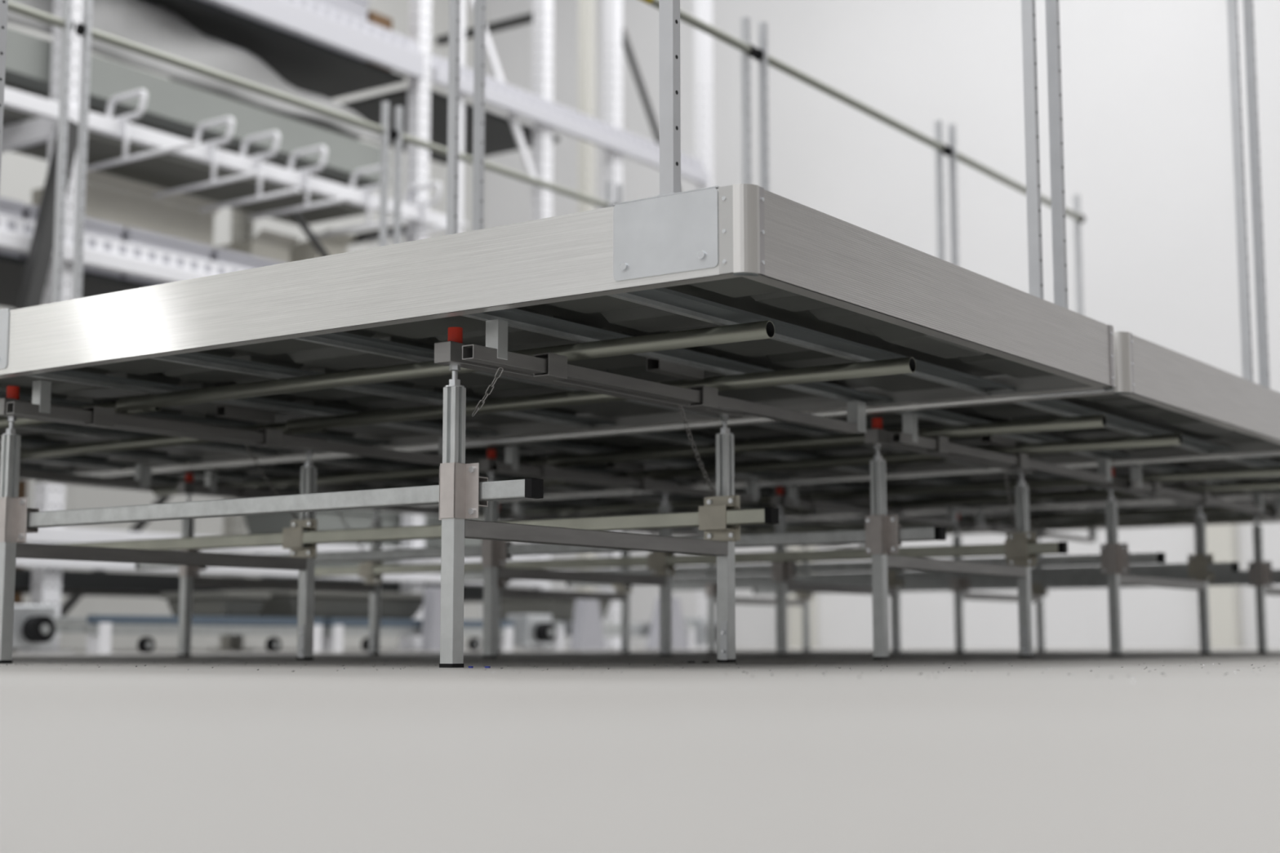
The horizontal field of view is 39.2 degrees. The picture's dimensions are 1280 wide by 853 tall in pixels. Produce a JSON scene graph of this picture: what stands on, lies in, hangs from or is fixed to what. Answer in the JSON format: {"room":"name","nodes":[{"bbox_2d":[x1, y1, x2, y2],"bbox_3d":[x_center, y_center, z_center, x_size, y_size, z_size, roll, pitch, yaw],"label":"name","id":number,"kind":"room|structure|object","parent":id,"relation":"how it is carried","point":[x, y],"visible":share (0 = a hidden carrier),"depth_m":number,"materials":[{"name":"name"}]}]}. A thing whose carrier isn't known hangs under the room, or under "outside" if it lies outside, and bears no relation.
{"room":"warehouse","nodes":[
{"label":"warehouse","id":0,"kind":"room"},
{"bbox_2d":[3,82,366,225],"bbox_3d":[-3.091,-1.526,9.037,0.550,0.150,4.350,-5,-8,35],"label":"rack","id":1,"kind":"object","parent":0,"point":[167,171],"visible":0.38,"depth_m":9.78,"materials":[{"name":"grey metal"}]},
{"bbox_2d":[4,26,390,187],"bbox_3d":[-3.046,-1.709,9.009,0.780,0.204,4.420,-5,-8,35],"label":"panels","id":2,"kind":"object","parent":1,"relation":"on","point":[171,105],"visible":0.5,"depth_m":9.39,"materials":[{"name":"grey metal"}]},
{"bbox_2d":[7,0,391,143],"bbox_3d":[-3.057,-2.038,8.982,0.740,0.418,4.502,-5,-8,35],"label":"sheet","id":3,"kind":"object","parent":2,"relation":"on","point":[150,25],"visible":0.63,"depth_m":9.40,"materials":[{"name":"grey plastic"}]},
{"bbox_2d":[0,0,486,649],"bbox_3d":[-7.387,-2.208,8.432,0.200,6.500,20.800,-5,-8,35],"label":"wall","id":4,"kind":"structure","parent":0,"point":[20,174],"depth_m":13.78,"materials":[{"name":"white paint"}]},
{"bbox_2d":[0,647,1279,852],"bbox_3d":[0.629,0.346,2.528,19.900,0.001,20.900,-5,-8,35],"label":"floor","id":5,"kind":"structure","parent":0,"point":[119,756],"depth_m":0.70,"materials":[{"name":"concrete"}]},
{"bbox_2d":[12,604,56,648],"bbox_3d":[-2.505,0.819,7.355,0.240,0.180,0.220,-5,-8,35],"label":"motor","id":6,"kind":"object","parent":5,"relation":"on","point":[33,625],"visible":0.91,"depth_m":7.29,"materials":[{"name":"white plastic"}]},
{"bbox_2d":[15,0,83,653],"bbox_3d":[-2.748,-1.937,8.641,0.180,6.000,0.180,-5,-8,35],"label":"upright","id":7,"kind":"object","parent":5,"relation":"on","point":[46,583],"visible":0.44,"depth_m":8.49,"materials":[{"name":"white metal"}]},
{"bbox_2d":[1,116,48,152],"bbox_3d":[-3.165,-1.410,8.873,0.918,0.110,0.050,-5,-8,35],"label":"tie","id":8,"kind":"object","parent":7,"relation":"attached to","point":[33,131],"visible":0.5,"depth_m":8.72,"materials":[{"name":"white metal"}]},
{"bbox_2d":[15,119,78,309],"bbox_3d":[-2.805,-0.222,8.034,0.075,2.466,0.593,-5,-8,35],"label":"diagonal brace","id":9,"kind":"object","parent":7,"relation":"attached to","point":[41,251],"visible":0.33,"depth_m":8.20,"materials":[{"name":"grey metal"}]},
{"bbox_2d":[0,213,248,282],"bbox_3d":[-2.650,-0.850,8.553,0.070,0.160,4.700,-5,-8,35],"label":"beam","id":10,"kind":"structure","parent":7,"relation":"attached to","point":[15,233],"depth_m":8.73,"materials":[{"name":"white metal"}]},
{"bbox_2d":[207,0,424,79],"bbox_3d":[-2.651,-2.396,8.739,0.070,0.235,4.700,-5,-8,35],"label":"beam","id":11,"kind":"structure","parent":7,"relation":"attached to","point":[313,20],"depth_m":10.07,"materials":[{"name":"grey metal"}]},
{"bbox_2d":[0,416,317,663],"bbox_3d":[-1.110,0.286,4.245,0.091,0.534,0.930,-5,-8,35],"label":"trestle","id":12,"kind":"object","parent":5,"relation":"on","point":[14,509],"visible":0.98,"depth_m":4.07,"materials":[{"name":"silver metal"}]},
{"bbox_2d":[0,386,328,453],"bbox_3d":[-1.106,-0.010,4.286,0.038,0.066,0.978,-5,-8,35],"label":"support beam","id":13,"kind":"structure","parent":12,"relation":"on","point":[12,392],"depth_m":4.20,"materials":[{"name":"metal"}]},
{"bbox_2d":[0,422,327,462],"bbox_3d":[-1.575,0.063,5.055,1.910,0.032,0.032,-5,-8,35],"label":"tube","id":14,"kind":"object","parent":13,"relation":"on","point":[159,441],"visible":0.59,"depth_m":4.94,"materials":[{"name":"metal"}]},
{"bbox_2d":[115,320,774,411],"bbox_3d":[-0.481,-0.110,3.630,1.730,0.032,0.032,-5,-8,35],"label":"tube","id":15,"kind":"object","parent":13,"relation":"on","point":[762,330],"visible":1,"depth_m":3.59,"materials":[{"name":"metal"}]},
{"bbox_2d":[55,614,324,653],"bbox_3d":[-2.178,0.968,8.356,0.635,0.163,1.354,-5,-8,35],"label":"wheeled cart","id":16,"kind":"object","parent":5,"relation":"on","point":[99,628],"visible":0.89,"depth_m":8.03,"materials":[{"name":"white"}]},
{"bbox_2d":[160,591,271,617],"bbox_3d":[-2.018,0.850,8.551,0.460,0.116,0.280,-5,-8,35],"label":"tub","id":17,"kind":"object","parent":16,"relation":"on","point":[231,604],"visible":0.88,"depth_m":8.43,"materials":[{"name":"grey"}]},
{"bbox_2d":[209,208,253,650],"bbox_3d":[-2.420,-1.653,11.008,0.180,6.000,0.180,-5,-8,35],"label":"upright","id":18,"kind":"object","parent":5,"relation":"on","point":[242,228],"visible":0.07,"depth_m":10.72,"materials":[{"name":"white metal"}]},
{"bbox_2d":[177,493,382,656],"bbox_3d":[-1.233,0.529,6.271,0.091,0.534,0.930,-5,-8,35],"label":"trestle","id":19,"kind":"object","parent":5,"relation":"on","point":[188,575],"visible":0.72,"depth_m":6.16,"materials":[{"name":"silver metal"}]},
{"bbox_2d":[177,473,383,510],"bbox_3d":[-1.229,0.234,6.312,0.038,0.066,0.978,-5,-8,35],"label":"support beam","id":20,"kind":"structure","parent":19,"relation":"on","point":[183,487],"depth_m":5.94,"materials":[{"name":"metal"}]},
{"bbox_2d":[152,457,575,496],"bbox_3d":[-0.974,0.171,5.958,1.890,0.032,0.032,-5,-8,35],"label":"tube","id":21,"kind":"object","parent":20,"relation":"on","point":[428,471],"visible":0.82,"depth_m":5.94,"materials":[{"name":"metal"}]},
{"bbox_2d":[281,617,514,651],"bbox_3d":[-1.356,1.107,9.520,0.635,0.163,1.418,-5,-8,35],"label":"wheeled cart","id":22,"kind":"object","parent":5,"relation":"on","point":[334,630],"visible":0.58,"depth_m":9.11,"materials":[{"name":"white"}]},
{"bbox_2d":[217,589,423,619],"bbox_3d":[-1.594,0.916,9.196,0.510,0.136,1.030,-5,-8,35],"label":"tub","id":23,"kind":"object","parent":22,"relation":"on","point":[282,602],"visible":0.56,"depth_m":8.96,"materials":[{"name":"grey"}]},
{"bbox_2d":[390,0,408,648],"bbox_3d":[-1.530,-1.502,12.268,0.180,6.000,0.180,-5,-8,35],"label":"upright","id":24,"kind":"object","parent":5,"relation":"on","point":[408,0],"visible":0.02,"depth_m":12.29,"materials":[{"name":"white metal"}]},
{"bbox_2d":[339,88,559,164],"bbox_3d":[-1.340,-1.935,11.645,0.999,0.030,1.380,-5,-8,35],"label":"deck","id":25,"kind":"object","parent":24,"relation":"attached to","point":[500,138],"visible":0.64,"depth_m":11.52,"materials":[{"name":"grey metal"}]},
{"bbox_2d":[389,0,431,650],"bbox_3d":[-1.312,-1.694,10.674,0.180,6.000,0.180,-5,-8,35],"label":"upright","id":26,"kind":"object","parent":5,"relation":"on","point":[420,11],"visible":0.48,"depth_m":10.64,"materials":[{"name":"white metal"}]},
{"bbox_2d":[4,86,446,226],"bbox_3d":[-2.550,-1.450,8.751,0.048,0.080,5.020,-5,-8,35],"label":"beam","id":27,"kind":"structure","parent":26,"relation":"attached to","point":[19,100],"depth_m":9.20,"materials":[{"name":"white metal"}]},
{"bbox_2d":[86,88,199,171],"bbox_3d":[-2.410,-1.464,8.693,0.802,0.347,0.031,-5,-8,35],"label":"hook","id":28,"kind":"object","parent":27,"relation":"attached to","point":[126,118],"visible":0.79,"depth_m":8.73,"materials":[{"name":"white metal"}]},
{"bbox_2d":[153,116,262,197],"bbox_3d":[-2.223,-1.399,9.240,0.791,0.345,0.031,-5,-8,35],"label":"hook","id":29,"kind":"object","parent":27,"relation":"attached to","point":[214,144],"visible":0.8,"depth_m":9.20,"materials":[{"name":"white metal"}]},
{"bbox_2d":[200,130,300,212],"bbox_3d":[-2.064,-1.360,9.511,0.738,0.359,0.031,-5,-8,35],"label":"hook","id":30,"kind":"object","parent":27,"relation":"attached to","point":[275,134],"visible":0.85,"depth_m":9.45,"materials":[{"name":"white metal"}]},
{"bbox_2d":[248,145,351,220],"bbox_3d":[-1.853,-1.339,9.784,0.770,0.336,0.031,-5,-8,35],"label":"hook","id":31,"kind":"object","parent":27,"relation":"attached to","point":[308,171],"visible":0.82,"depth_m":9.73,"materials":[{"name":"white metal"}]},
{"bbox_2d":[314,164,407,237],"bbox_3d":[-1.594,-1.283,10.185,0.728,0.351,0.031,-5,-8,35],"label":"hook","id":32,"kind":"object","parent":27,"relation":"attached to","point":[369,189],"visible":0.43,"depth_m":10.14,"materials":[{"name":"white metal"}]},
{"bbox_2d":[364,181,467,243],"bbox_3d":[-1.314,-1.268,10.539,0.781,0.298,0.031,-5,-8,35],"label":"hook","id":33,"kind":"object","parent":27,"relation":"attached to","point":[436,184],"visible":0.82,"depth_m":10.49,"materials":[{"name":"white metal"}]},
{"bbox_2d":[15,557,546,586],"bbox_3d":[-2.294,0.693,8.856,0.048,0.052,5.900,-5,-8,35],"label":"beam","id":34,"kind":"structure","parent":26,"relation":"attached to","point":[28,562],"depth_m":9.16,"materials":[{"name":"white metal"}]},
{"bbox_2d":[26,526,546,563],"bbox_3d":[-2.294,0.571,8.871,0.048,0.075,5.900,-5,-8,35],"label":"beam","id":35,"kind":"structure","parent":26,"relation":"attached to","point":[55,535],"depth_m":8.69,"materials":[{"name":"white metal"}]},
{"bbox_2d":[421,586,440,651],"bbox_3d":[-1.029,1.001,9.340,0.070,0.330,0.240,-5,-8,35],"label":"bracket","id":36,"kind":"object","parent":5,"relation":"on","point":[430,641],"visible":0.59,"depth_m":9.25,"materials":[{"name":"white metal"}]},
{"bbox_2d":[457,0,465,233],"bbox_3d":[-1.112,-1.665,10.923,0.040,6.000,0.080,-5,-8,35],"label":"post","id":37,"kind":"object","parent":5,"relation":"on","point":[462,2],"visible":0.11,"depth_m":10.95,"materials":[{"name":"white metal"}]},
{"bbox_2d":[506,613,556,646],"bbox_3d":[-0.588,1.143,10.070,0.240,0.180,0.220,-5,-8,35],"label":"motor","id":38,"kind":"object","parent":5,"relation":"on","point":[530,630],"visible":0.94,"depth_m":10.00,"materials":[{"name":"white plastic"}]},
{"bbox_2d":[520,0,553,649],"bbox_3d":[-0.629,-1.579,11.641,0.180,6.000,0.180,-5,-8,35],"label":"upright","id":39,"kind":"object","parent":5,"relation":"on","point":[543,10],"visible":0.34,"depth_m":11.67,"materials":[{"name":"white metal"}]},
{"bbox_2d":[435,12,533,45],"bbox_3d":[-1.015,-2.681,12.107,0.910,0.050,0.050,-5,-8,35],"label":"tie","id":40,"kind":"object","parent":39,"relation":"attached to","point":[525,19],"visible":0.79,"depth_m":12.03,"materials":[{"name":"grey metal"}]},
{"bbox_2d":[469,0,537,186],"bbox_3d":[-0.877,-2.169,11.339,0.020,1.208,0.757,-5,-8,35],"label":"diagonal brace","id":41,"kind":"object","parent":39,"relation":"attached to","point":[489,47],"visible":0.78,"depth_m":11.41,"materials":[{"name":"white metal"}]},
{"bbox_2d":[430,53,708,186],"bbox_3d":[-0.378,-1.997,11.957,0.070,0.185,2.980,-5,-8,35],"label":"beam","id":42,"kind":"structure","parent":39,"relation":"attached to","point":[499,94],"depth_m":11.77,"materials":[{"name":"grey metal"}]},
{"bbox_2d":[497,520,631,653],"bbox_3d":[-0.323,0.685,7.577,0.091,0.534,0.930,-5,-8,35],"label":"trestle","id":43,"kind":"object","parent":5,"relation":"on","point":[621,593],"visible":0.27,"depth_m":7.70,"materials":[{"name":"silver metal"}]},
{"bbox_2d":[497,503,631,531],"bbox_3d":[-0.318,0.390,7.619,0.038,0.066,0.978,-5,-8,35],"label":"support beam","id":44,"kind":"structure","parent":43,"relation":"on","point":[500,514],"depth_m":7.27,"materials":[{"name":"metal"}]},
{"bbox_2d":[472,493,828,519],"bbox_3d":[-0.063,0.327,7.265,1.870,0.032,0.032,-5,-8,35],"label":"tube","id":45,"kind":"object","parent":44,"relation":"on","point":[762,499],"visible":0.56,"depth_m":7.25,"materials":[{"name":"metal"}]},
{"bbox_2d":[358,0,1279,536],"bbox_3d":[0.850,-0.521,7.135,3.900,1.780,1.565,-5,-8,35],"label":"bench","id":46,"kind":"object","parent":44,"relation":"on","point":[1135,468],"visible":0.44,"depth_m":6.73,"materials":[{"name":"silver metal"}]},
{"bbox_2d":[481,471,675,657],"bbox_3d":[-0.173,0.439,5.532,0.091,0.534,0.930,-5,-8,35],"label":"trestle","id":47,"kind":"object","parent":5,"relation":"on","point":[494,557],"visible":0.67,"depth_m":5.38,"materials":[{"name":"silver metal"}]},
{"bbox_2d":[135,526,946,569],"bbox_3d":[-0.478,0.365,5.251,2.982,0.033,0.033,-5,-8,35],"label":"rail","id":48,"kind":"object","parent":47,"relation":"attached to","point":[933,533],"visible":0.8,"depth_m":5.02,"materials":[{"name":"metal"}]},
{"bbox_2d":[479,448,677,493],"bbox_3d":[-0.169,0.144,5.574,0.038,0.066,0.978,-5,-8,35],"label":"support beam","id":49,"kind":"structure","parent":47,"relation":"on","point":[485,464],"depth_m":5.45,"materials":[{"name":"metal"}]},
{"bbox_2d":[546,414,1106,466],"bbox_3d":[0.438,0.046,4.931,1.730,0.032,0.032,-5,-8,35],"label":"tube","id":50,"kind":"object","parent":49,"relation":"on","point":[1095,420],"visible":0.91,"depth_m":4.88,"materials":[{"name":"metal"}]},
{"bbox_2d":[648,433,1182,478],"bbox_3d":[0.747,0.094,5.334,1.730,0.032,0.032,-5,-8,35],"label":"tube","id":51,"kind":"object","parent":49,"relation":"on","point":[1171,439],"visible":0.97,"depth_m":5.29,"materials":[{"name":"metal"}]},
{"bbox_2d":[314,542,1067,577],"bbox_3d":[-0.018,0.446,5.929,2.982,0.033,0.033,-5,-8,35],"label":"rail","id":52,"kind":"object","parent":47,"relation":"attached to","point":[1047,548],"visible":0.66,"depth_m":5.68,"materials":[{"name":"metal"}]},
{"bbox_2d":[568,0,595,648],"bbox_3d":[-0.410,-1.313,13.854,0.180,6.000,0.180,-5,-8,35],"label":"upright","id":53,"kind":"object","parent":5,"relation":"on","point":[586,27],"visible":0.2,"depth_m":13.97,"materials":[{"name":"white metal"}]},
{"bbox_2d":[569,599,606,650],"bbox_3d":[-0.299,1.134,10.372,0.070,0.310,0.260,-5,-8,35],"label":"bracket","id":54,"kind":"object","parent":5,"relation":"on","point":[587,633],"visible":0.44,"depth_m":10.32,"materials":[{"name":"white metal"}]},
{"bbox_2d":[438,364,740,667],"bbox_3d":[-0.071,0.198,3.522,0.091,0.534,0.930,-5,-8,35],"label":"trestle","id":55,"kind":"object","parent":5,"relation":"on","point":[459,481],"visible":1,"depth_m":3.25,"materials":[{"name":"silver metal"}]},
{"bbox_2d":[26,478,543,528],"bbox_3d":[-1.389,0.209,3.945,2.962,0.033,0.033,-5,-8,35],"label":"rail","id":56,"kind":"object","parent":55,"relation":"attached to","point":[526,488],"visible":0.93,"depth_m":3.44,"materials":[{"name":"metal"}]},
{"bbox_2d":[55,507,778,551],"bbox_3d":[-0.937,0.291,4.628,2.982,0.033,0.033,-5,-8,35],"label":"rail","id":57,"kind":"object","parent":55,"relation":"attached to","point":[762,515],"visible":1,"depth_m":4.35,"materials":[{"name":"metal"}]},
{"bbox_2d":[434,326,743,417],"bbox_3d":[-0.067,-0.098,3.564,0.038,0.066,0.978,-5,-8,35],"label":"support beam","id":58,"kind":"structure","parent":55,"relation":"on","point":[447,353],"depth_m":3.35,"materials":[{"name":"metal"}]},
{"bbox_2d":[0,0,1115,488],"bbox_3d":[-0.987,-0.831,4.534,3.900,1.780,1.565,-5,-8,35],"label":"bench","id":59,"kind":"object","parent":58,"relation":"on","point":[833,291],"visible":0.92,"depth_m":3.50,"materials":[{"name":"metal"}]},
{"bbox_2d":[285,356,915,431],"bbox_3d":[-0.172,-0.061,4.033,1.730,0.032,0.032,-5,-8,35],"label":"tube","id":60,"kind":"object","parent":58,"relation":"on","point":[902,365],"visible":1,"depth_m":3.98,"materials":[{"name":"metal"}]},
{"bbox_2d":[602,0,631,648],"bbox_3d":[-0.181,-1.503,12.275,0.180,6.000,0.180,-5,-8,35],"label":"upright","id":61,"kind":"object","parent":5,"relation":"on","point":[612,9],"visible":0.31,"depth_m":12.34,"materials":[{"name":"white metal"}]},
{"bbox_2d":[622,27,659,143],"bbox_3d":[0.144,-2.018,12.814,0.020,1.444,1.000,-5,-8,35],"label":"diagonal brace","id":62,"kind":"object","parent":61,"relation":"attached to","point":[627,46],"visible":0.5,"depth_m":12.65,"materials":[{"name":"grey metal"}]},
{"bbox_2d":[546,621,696,650],"bbox_3d":[-0.318,1.282,10.989,0.635,0.163,1.464,-5,-8,35],"label":"conveyor","id":63,"kind":"object","parent":5,"relation":"on","point":[563,628],"visible":0.31,"depth_m":10.70,"materials":[{"name":"metal"}]},
{"bbox_2d":[500,596,610,622],"bbox_3d":[-0.532,1.081,10.702,0.510,0.166,0.630,-5,-8,35],"label":"tub","id":64,"kind":"object","parent":63,"relation":"on","point":[560,609],"visible":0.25,"depth_m":10.46,"materials":[{"name":"grey"}]},
{"bbox_2d":[645,596,689,649],"bbox_3d":[0.170,1.207,11.028,0.080,0.320,0.360,-5,-8,35],"label":"bracket","id":65,"kind":"object","parent":5,"relation":"on","point":[679,638],"visible":0.72,"depth_m":11.01,"materials":[{"name":"white metal"}]},
{"bbox_2d":[694,0,716,648],"bbox_3d":[0.479,-1.392,13.210,0.180,6.000,0.180,-5,-8,35],"label":"upright","id":66,"kind":"object","parent":5,"relation":"on","point":[703,8],"visible":0.19,"depth_m":13.30,"materials":[{"name":"white metal"}]},
{"bbox_2d":[705,546,812,651],"bbox_3d":[0.596,0.840,8.878,0.091,0.534,0.930,-5,-8,35],"label":"trestle","id":67,"kind":"object","parent":5,"relation":"on","point":[803,598],"visible":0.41,"depth_m":8.81,"materials":[{"name":"silver metal"}]},
{"bbox_3d":[0.600,0.545,8.920,0.038,0.066,0.978,-5,-8,35],"label":"support beam","id":68,"kind":"structure","parent":67,"relation":"on","visible":0},
{"bbox_2d":[656,516,990,537],"bbox_3d":[0.847,0.482,8.571,1.850,0.032,0.032,-5,-8,35],"label":"tube","id":69,"kind":"object","parent":68,"relation":"on","point":[855,526],"visible":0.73,"depth_m":8.53,"materials":[{"name":"metal"}]},
{"bbox_2d":[612,124,1279,549],"bbox_3d":[1.769,-0.365,8.436,3.900,1.780,1.565,-5,-8,35],"label":"bench","id":70,"kind":"object","parent":68,"relation":"on","point":[980,514],"visible":0.23,"depth_m":8.24,"materials":[{"name":"silver metal"}]},
{"bbox_2d":[786,546,817,648],"bbox_3d":[1.292,0.913,14.378,0.200,1.700,0.158,-5,-8,35],"label":"post","id":71,"kind":"object","parent":5,"relation":"on","point":[794,612],"visible":0.31,"depth_m":14.25,"materials":[{"name":"white"}]},
{"bbox_2d":[771,505,903,654],"bbox_3d":[0.762,0.593,6.822,0.091,0.534,0.930,-5,-8,35],"label":"trestle","id":72,"kind":"object","parent":5,"relation":"on","point":[782,573],"visible":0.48,"depth_m":6.50,"materials":[{"name":"silver metal"}]},
{"bbox_2d":[464,552,1165,582],"bbox_3d":[0.440,0.520,6.552,2.982,0.033,0.033,-5,-8,35],"label":"rail","id":73,"kind":"object","parent":72,"relation":"attached to","point":[1151,557],"visible":0.49,"depth_m":6.34,"materials":[{"name":"metal"}]},
{"bbox_2d":[770,487,902,515],"bbox_3d":[0.766,0.297,6.864,0.038,0.066,0.978,-5,-8,35],"label":"support beam","id":74,"kind":"structure","parent":72,"relation":"on","point":[780,491],"depth_m":6.72,"materials":[{"name":"metal"}]},
{"bbox_2d":[886,480,1279,508],"bbox_3d":[1.666,0.249,6.635,1.730,0.032,0.032,-5,-8,35],"label":"tube","id":75,"kind":"object","parent":74,"relation":"on","point":[1273,484],"visible":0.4,"depth_m":6.68,"materials":[{"name":"metal"}]},
{"bbox_2d":[566,561,1239,586],"bbox_3d":[0.900,0.601,7.229,2.982,0.033,0.033,-5,-8,35],"label":"rail","id":76,"kind":"object","parent":72,"relation":"attached to","point":[1233,566],"visible":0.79,"depth_m":7.05,"materials":[{"name":"metal"}]},
{"bbox_2d":[865,444,1036,659],"bbox_3d":[0.850,0.353,4.821,0.091,0.534,0.930,-5,-8,35],"label":"trestle","id":77,"kind":"object","parent":5,"relation":"on","point":[882,536],"visible":0.98,"depth_m":4.54,"materials":[{"name":"silver metal"}]},
{"bbox_2d":[864,417,1033,473],"bbox_3d":[0.854,0.057,4.862,0.038,0.066,0.978,-5,-8,35],"label":"support beam","id":78,"kind":"structure","parent":77,"relation":"on","point":[875,435],"depth_m":4.57,"materials":[{"name":"metal"}]},
{"bbox_2d":[33,0,1279,515],"bbox_3d":[-0.068,-0.676,5.834,3.900,1.780,1.565,-5,-8,35],"label":"bench","id":79,"kind":"object","parent":78,"relation":"on","point":[1159,389],"visible":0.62,"depth_m":5.30,"materials":[{"name":"silver metal"}]},
{"bbox_2d":[950,528,1047,652],"bbox_3d":[1.636,0.752,8.154,0.091,0.534,0.930,-5,-8,35],"label":"trestle","id":80,"kind":"object","parent":5,"relation":"on","point":[959,586],"visible":0.58,"depth_m":7.88,"materials":[{"name":"silver metal"}]},
{"bbox_2d":[671,569,1279,591],"bbox_3d":[1.347,0.676,7.862,2.982,0.033,0.033,-5,-8,35],"label":"rail","id":81,"kind":"object","parent":80,"relation":"attached to","point":[1275,573],"visible":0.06,"depth_m":7.71,"materials":[{"name":"metal"}]},
{"bbox_2d":[753,577,1279,594],"bbox_3d":[1.819,0.756,8.530,2.982,0.033,0.033,-5,-8,35],"label":"rail","id":82,"kind":"object","parent":80,"relation":"attached to","point":[1275,580],"visible":0.49,"depth_m":8.48,"materials":[{"name":"metal"}]},
{"bbox_2d":[1100,488,1213,655],"bbox_3d":[1.772,0.507,6.119,0.091,0.534,0.930,-5,-8,35],"label":"trestle","id":83,"kind":"object","parent":5,"relation":"on","point":[1113,555],"visible":1,"depth_m":5.83,"materials":[{"name":"silver metal"}]},
{"bbox_2d":[1101,467,1208,506],"bbox_3d":[1.776,0.212,6.161,0.038,0.066,0.978,-5,-8,35],"label":"support beam","id":84,"kind":"structure","parent":83,"relation":"on","point":[1117,484],"depth_m":5.87,"materials":[{"name":"metal"}]},
{"bbox_2d":[811,466,1279,500],"bbox_3d":[1.356,0.201,6.232,1.730,0.032,0.032,-5,-8,35],"label":"tube","id":85,"kind":"object","parent":84,"relation":"on","point":[1273,470],"visible":0.9,"depth_m":6.20,"materials":[{"name":"metal"}]},
{"bbox_2d":[1205,524,1242,648],"bbox_3d":[4.010,0.682,12.485,0.240,1.700,0.158,-5,-8,35],"label":"post","id":86,"kind":"object","parent":5,"relation":"on","point":[1224,603],"visible":0.22,"depth_m":12.35,"materials":[{"name":"white"}]},
{"bbox_2d":[1248,516,1279,653],"bbox_3d":[2.689,0.663,7.421,0.091,0.534,0.930,-5,-8,35],"label":"trestle","id":87,"kind":"object","parent":5,"relation":"on","point":[1260,571],"visible":1,"depth_m":7.05,"materials":[{"name":"silver metal"}]},
{"bbox_2d":[1248,500,1279,521],"bbox_3d":[2.693,0.367,7.463,0.038,0.066,0.978,-5,-8,35],"label":"support beam","id":88,"kind":"structure","parent":87,"relation":"on","point":[1265,514],"depth_m":7.14,"materials":[{"name":"metal"}]},
{"bbox_2d":[989,503,1274,523],"bbox_3d":[2.275,0.356,7.532,1.730,0.032,0.032,-5,-8,35],"label":"tube","id":89,"kind":"object","parent":88,"relation":"on","point":[1212,509],"visible":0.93,"depth_m":7.65,"materials":[{"name":"metal"}]},
{"bbox_2d":[1039,513,1268,528],"bbox_3d":[2.584,0.404,7.936,1.730,0.032,0.032,-5,-8,35],"label":"tube","id":90,"kind":"object","parent":88,"relation":"on","point":[1242,517],"visible":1,"depth_m":8.12,"materials":[{"name":"metal"}]},
{"bbox_3d":[-3.608,-1.853,9.325,0.180,6.000,0.180,-5,-8,35],"label":"upright","id":91,"kind":"object","parent":5,"relation":"on","visible":0},
{"bbox_2d":[0,253,154,309],"bbox_3d":[-3.153,-0.713,8.892,0.999,0.030,4.700,-5,-8,35],"label":"deck","id":92,"kind":"object","parent":91,"relation":"attached to","point":[11,268],"visible":0.25,"depth_m":8.87,"materials":[{"name":"grey"}]},
{"bbox_2d":[20,204,124,278],"bbox_3d":[-2.917,-0.871,8.830,0.496,0.270,0.556,-5,-8,35],"label":"crate","id":93,"kind":"object","parent":92,"relation":"on","point":[92,226],"visible":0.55,"depth_m":8.79,"materials":[{"name":"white plastic"}]},
{"bbox_2d":[31,169,220,246],"bbox_3d":[-2.786,-0.951,9.800,0.440,0.660,0.950,-5,-8,35],"label":"cardboard box","id":94,"kind":"object","parent":92,"relation":"on","point":[104,204],"visible":0.34,"depth_m":9.72,"materials":[{"name":"grey cardboard"}]},
{"bbox_2d":[120,226,213,284],"bbox_3d":[-2.586,-0.816,9.298,0.496,0.270,0.556,-5,-8,35],"label":"crate","id":95,"kind":"object","parent":92,"relation":"on","point":[132,235],"visible":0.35,"depth_m":9.11,"materials":[{"name":"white plastic"}]},
{"bbox_2d":[210,247,282,269],"bbox_3d":[-2.256,-0.760,9.765,0.496,0.270,0.556,-5,-8,35],"label":"crate","id":96,"kind":"object","parent":92,"relation":"on","point":[222,255],"visible":0.16,"depth_m":9.54,"materials":[{"name":"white plastic"}]},
{"bbox_2d":[213,229,300,262],"bbox_3d":[-2.239,-0.821,10.474,0.410,0.560,0.300,-5,-8,35],"label":"cardboard box","id":97,"kind":"object","parent":92,"relation":"on","point":[252,247],"visible":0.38,"depth_m":10.40,"materials":[{"name":"grey cardboard"}]},
{"bbox_2d":[278,228,357,262],"bbox_3d":[-1.946,-0.823,10.790,0.430,0.640,0.250,-5,-8,35],"label":"cardboard box","id":98,"kind":"object","parent":92,"relation":"on","point":[300,251],"visible":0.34,"depth_m":10.72,"materials":[{"name":"grey cardboard"}]},
{"bbox_2d":[14,568,528,602],"bbox_3d":[-2.806,0.808,9.204,0.999,0.085,5.900,-5,-8,35],"label":"deck","id":99,"kind":"object","parent":91,"relation":"attached to","point":[82,583],"visible":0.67,"depth_m":8.92,"materials":[{"name":"grey metal"}]},
{"bbox_2d":[243,508,484,586],"bbox_3d":[-1.538,0.725,10.625,0.500,0.414,1.780,-5,-8,35],"label":"tub","id":100,"kind":"object","parent":99,"relation":"on","point":[354,518],"visible":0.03,"depth_m":10.09,"materials":[{"name":"grey plastic"}]},
{"bbox_2d":[140,0,405,99],"bbox_3d":[-3.155,-2.261,9.078,0.999,0.030,4.700,-5,-8,35],"label":"deck","id":101,"kind":"object","parent":91,"relation":"attached to","point":[306,65],"visible":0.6,"depth_m":10.20,"materials":[{"name":"grey"}]},
{"bbox_2d":[480,0,1279,648],"bbox_3d":[6.633,-1.897,11.164,19.600,6.500,0.200,-5,-8,35],"label":"wall","id":102,"kind":"structure","parent":0,"point":[1148,135],"depth_m":13.74,"materials":[{"name":"white paint"}]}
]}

